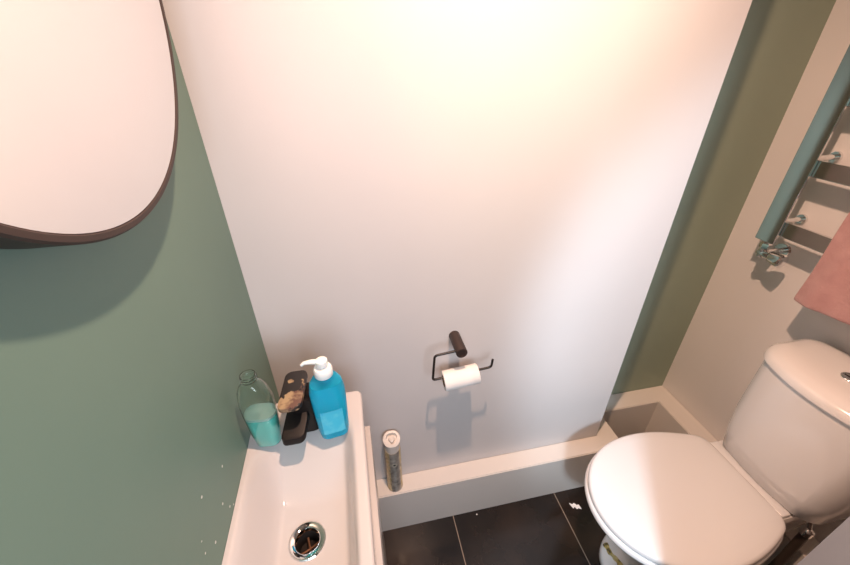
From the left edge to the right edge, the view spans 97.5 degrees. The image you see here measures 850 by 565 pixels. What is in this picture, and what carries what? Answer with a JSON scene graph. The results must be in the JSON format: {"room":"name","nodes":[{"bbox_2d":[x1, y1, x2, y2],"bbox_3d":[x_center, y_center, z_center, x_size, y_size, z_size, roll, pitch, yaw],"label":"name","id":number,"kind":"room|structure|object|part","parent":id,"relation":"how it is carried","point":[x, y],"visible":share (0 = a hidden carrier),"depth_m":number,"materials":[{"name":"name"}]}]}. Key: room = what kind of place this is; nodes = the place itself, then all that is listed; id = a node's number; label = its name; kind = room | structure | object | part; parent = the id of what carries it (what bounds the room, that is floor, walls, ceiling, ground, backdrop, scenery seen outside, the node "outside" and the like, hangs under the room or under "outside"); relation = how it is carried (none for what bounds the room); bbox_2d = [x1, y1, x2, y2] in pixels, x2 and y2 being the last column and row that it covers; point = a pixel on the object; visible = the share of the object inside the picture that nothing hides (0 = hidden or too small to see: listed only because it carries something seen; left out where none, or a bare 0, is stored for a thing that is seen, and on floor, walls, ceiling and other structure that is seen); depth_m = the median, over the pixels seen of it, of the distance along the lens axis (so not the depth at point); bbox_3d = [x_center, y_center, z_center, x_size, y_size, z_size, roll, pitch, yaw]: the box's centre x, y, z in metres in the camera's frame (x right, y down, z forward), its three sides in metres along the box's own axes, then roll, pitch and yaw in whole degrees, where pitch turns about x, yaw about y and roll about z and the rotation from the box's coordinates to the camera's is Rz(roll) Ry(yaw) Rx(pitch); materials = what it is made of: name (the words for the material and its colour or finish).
{"room":"bathroom","nodes":[
{"label":"bathroom","id":0,"kind":"room"},
{"bbox_2d":[0,19,279,564],"bbox_3d":[-0.224,0.413,-0.110,0.060,2.410,2.089,-6,32,-10],"label":"wall","id":1,"kind":"structure","parent":0,"point":[125,435],"depth_m":0.40,"materials":[{"name":"green paint"}]},
{"bbox_2d":[0,0,178,248],"bbox_3d":[-0.317,-0.288,0.255,0.035,0.528,0.528,-6,32,-10],"label":"round mirror","id":2,"kind":"object","parent":1,"relation":"attached to","point":[89,116],"visible":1,"depth_m":0.32,"materials":[{"name":"brown mirror"}]},
{"bbox_2d":[222,391,376,564],"bbox_3d":[-0.213,0.431,0.686,0.228,0.129,0.462,-6,32,-10],"label":"basin","id":3,"kind":"object","parent":1,"relation":"attached to","point":[308,502],"visible":0.74,"depth_m":0.69,"materials":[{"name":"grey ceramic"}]},
{"bbox_2d":[237,370,281,446],"bbox_3d":[-0.312,0.240,0.703,0.062,0.181,0.046,-6,32,-10],"label":"soap bottle","id":4,"kind":"object","parent":3,"relation":"on","point":[256,403],"visible":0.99,"depth_m":0.68,"materials":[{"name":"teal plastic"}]},
{"bbox_2d":[277,370,318,445],"bbox_3d":[-0.248,0.255,0.738,0.065,0.119,0.104,-6,32,-10],"label":"tap","id":5,"kind":"object","parent":3,"relation":"on","point":[294,400],"visible":0.82,"depth_m":0.72,"materials":[{"name":"black"}]},
{"bbox_3d":[-0.253,0.208,0.716,0.043,0.016,0.094,-4,31,-5],"label":"lever","id":6,"kind":"part","parent":5,"relation":"part of","materials":[{"name":"black metal"}]},
{"bbox_3d":[-0.251,0.266,0.735,0.042,0.046,0.095,-1,31,-1],"label":"spout","id":7,"kind":"part","parent":5,"relation":"part of","materials":[{"name":"black"}]},
{"bbox_2d":[300,356,348,438],"bbox_3d":[-0.188,0.222,0.718,0.070,0.196,0.047,-12,33,-18],"label":"soap bottle","id":8,"kind":"object","parent":3,"relation":"on","point":[327,393],"visible":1,"depth_m":0.69,"materials":[{"name":"teal"}]},
{"bbox_2d":[162,0,751,479],"bbox_3d":[0.077,-0.234,0.958,1.158,2.410,0.234,-6,32,-10],"label":"wall","id":9,"kind":"structure","parent":0,"point":[392,178],"depth_m":0.83,"materials":[{"name":"white paint"}]},
{"bbox_2d":[432,331,493,380],"bbox_3d":[0.100,0.201,1.038,0.177,0.112,0.079,-6,32,-10],"label":"toilet roll holder","id":10,"kind":"object","parent":9,"relation":"attached to","point":[456,340],"visible":0.99,"depth_m":1.00,"materials":[{"name":"brown metal"}]},
{"bbox_3d":[0.090,0.168,1.016,0.031,0.031,0.079,-6,32,-10],"label":"mount post","id":11,"kind":"part","parent":10,"relation":"part of","materials":[{"name":"brown metal"}]},
{"bbox_2d":[441,363,480,390],"bbox_3d":[0.100,0.266,1.046,0.104,0.066,0.058,-6,32,-10],"label":"toilet roll","id":12,"kind":"object","parent":10,"relation":"hanging from","point":[467,375],"visible":0.98,"depth_m":1.02,"materials":[{"name":"white"}]},
{"bbox_3d":[0.105,0.219,1.019,0.177,0.101,0.007,-6,32,-10],"label":"wire arm","id":13,"kind":"part","parent":10,"relation":"part of","materials":[{"name":"black metal"}]},
{"bbox_2d":[377,386,819,564],"bbox_3d":[0.405,0.856,1.265,1.545,0.222,0.833,-6,32,-10],"label":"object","id":14,"kind":"structure","parent":9,"relation":"attached to","point":[451,490],"depth_m":1.40,"materials":[{"name":"paint"}]},
{"bbox_2d":[383,430,402,491],"bbox_3d":[-0.104,0.594,1.234,0.054,0.263,0.054,-6,32,-10],"label":"air freshener","id":15,"kind":"object","parent":14,"relation":"on","point":[391,439],"visible":1,"depth_m":1.20,"materials":[{"name":"grey"}]},
{"bbox_2d":[383,486,605,564],"bbox_3d":[0.552,1.333,0.736,1.665,0.050,2.383,-6,32,-10],"label":"floor","id":16,"kind":"structure","parent":0,"point":[544,529],"depth_m":1.36,"materials":[{"name":"black tile"}]},
{"bbox_2d":[365,426,386,564],"bbox_3d":[-0.207,0.788,0.911,0.238,0.711,0.445,-6,32,-10],"label":"vanity cabinet","id":17,"kind":"object","parent":16,"relation":"on","point":[377,520],"visible":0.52,"depth_m":0.80,"materials":[{"name":"grey"}]},
{"bbox_2d":[569,503,580,508],"bbox_3d":[0.586,0.871,1.452,0.042,0.001,0.024,0,31,0],"label":"paper scrap","id":18,"kind":"object","parent":16,"relation":"on","point":[573,505],"visible":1,"depth_m":1.45,"materials":[{"name":"white"}]},
{"bbox_2d":[584,339,849,564],"bbox_3d":[0.824,0.608,1.098,0.718,0.813,0.400,-6,32,-10],"label":"toilet","id":19,"kind":"object","parent":16,"relation":"on","point":[781,464],"visible":1,"depth_m":1.00,"materials":[{"name":"white ceramic"}]},
{"bbox_3d":[0.707,0.625,1.080,0.480,0.021,0.400,-6,32,-10],"label":"seat","id":20,"kind":"part","parent":19,"relation":"part of","materials":[{"name":"white plastic"}]},
{"bbox_3d":[0.710,0.603,1.067,0.476,0.026,0.390,-6,32,-10],"label":"lid","id":21,"kind":"part","parent":19,"relation":"part of","materials":[{"name":"white plastic"}]},
{"bbox_3d":[1.060,0.261,0.930,0.237,0.039,0.348,-6,32,-10],"label":"cistern lid","id":22,"kind":"part","parent":19,"relation":"part of","materials":[{"name":"white ceramic"}]},
{"bbox_2d":[611,0,835,394],"bbox_3d":[0.845,-0.367,1.168,0.447,2.410,0.060,-6,32,-10],"label":"wall","id":23,"kind":"structure","parent":0,"point":[777,40],"depth_m":1.16,"materials":[{"name":"green paint"}]},
{"bbox_2d":[662,0,849,542],"bbox_3d":[1.188,-0.159,0.821,0.060,2.410,0.993,-6,32,-10],"label":"wall","id":24,"kind":"structure","parent":0,"point":[747,306],"depth_m":1.20,"materials":[{"name":"white paint"}]},
{"bbox_2d":[755,45,849,267],"bbox_3d":[1.107,-0.331,0.710,0.097,0.901,0.575,-6,32,-10],"label":"towel radiator","id":25,"kind":"object","parent":24,"relation":"attached to","point":[808,162],"visible":1,"depth_m":1.00,"materials":[{"name":"silver metal"}]},
{"bbox_3d":[1.040,-0.070,1.103,0.041,0.041,0.042,-6,32,-10],"label":"valve knob","id":26,"kind":"part","parent":25,"relation":"part of","materials":[{"name":"silver metal"}]},
{"bbox_2d":[794,212,849,324],"bbox_3d":[1.080,-0.108,0.789,0.074,0.525,0.289,-6,32,-10],"label":"towel","id":27,"kind":"object","parent":25,"relation":"hanging from","point":[826,291],"visible":1,"depth_m":0.95,"materials":[{"name":"pink fabric"}]},
{"bbox_2d":[797,516,849,564],"bbox_3d":[0.494,0.155,0.308,1.545,2.410,0.100,-6,32,-10],"label":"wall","id":28,"kind":"structure","parent":0,"point":[834,549],"depth_m":0.47,"materials":[{"name":"paint"}]}
]}

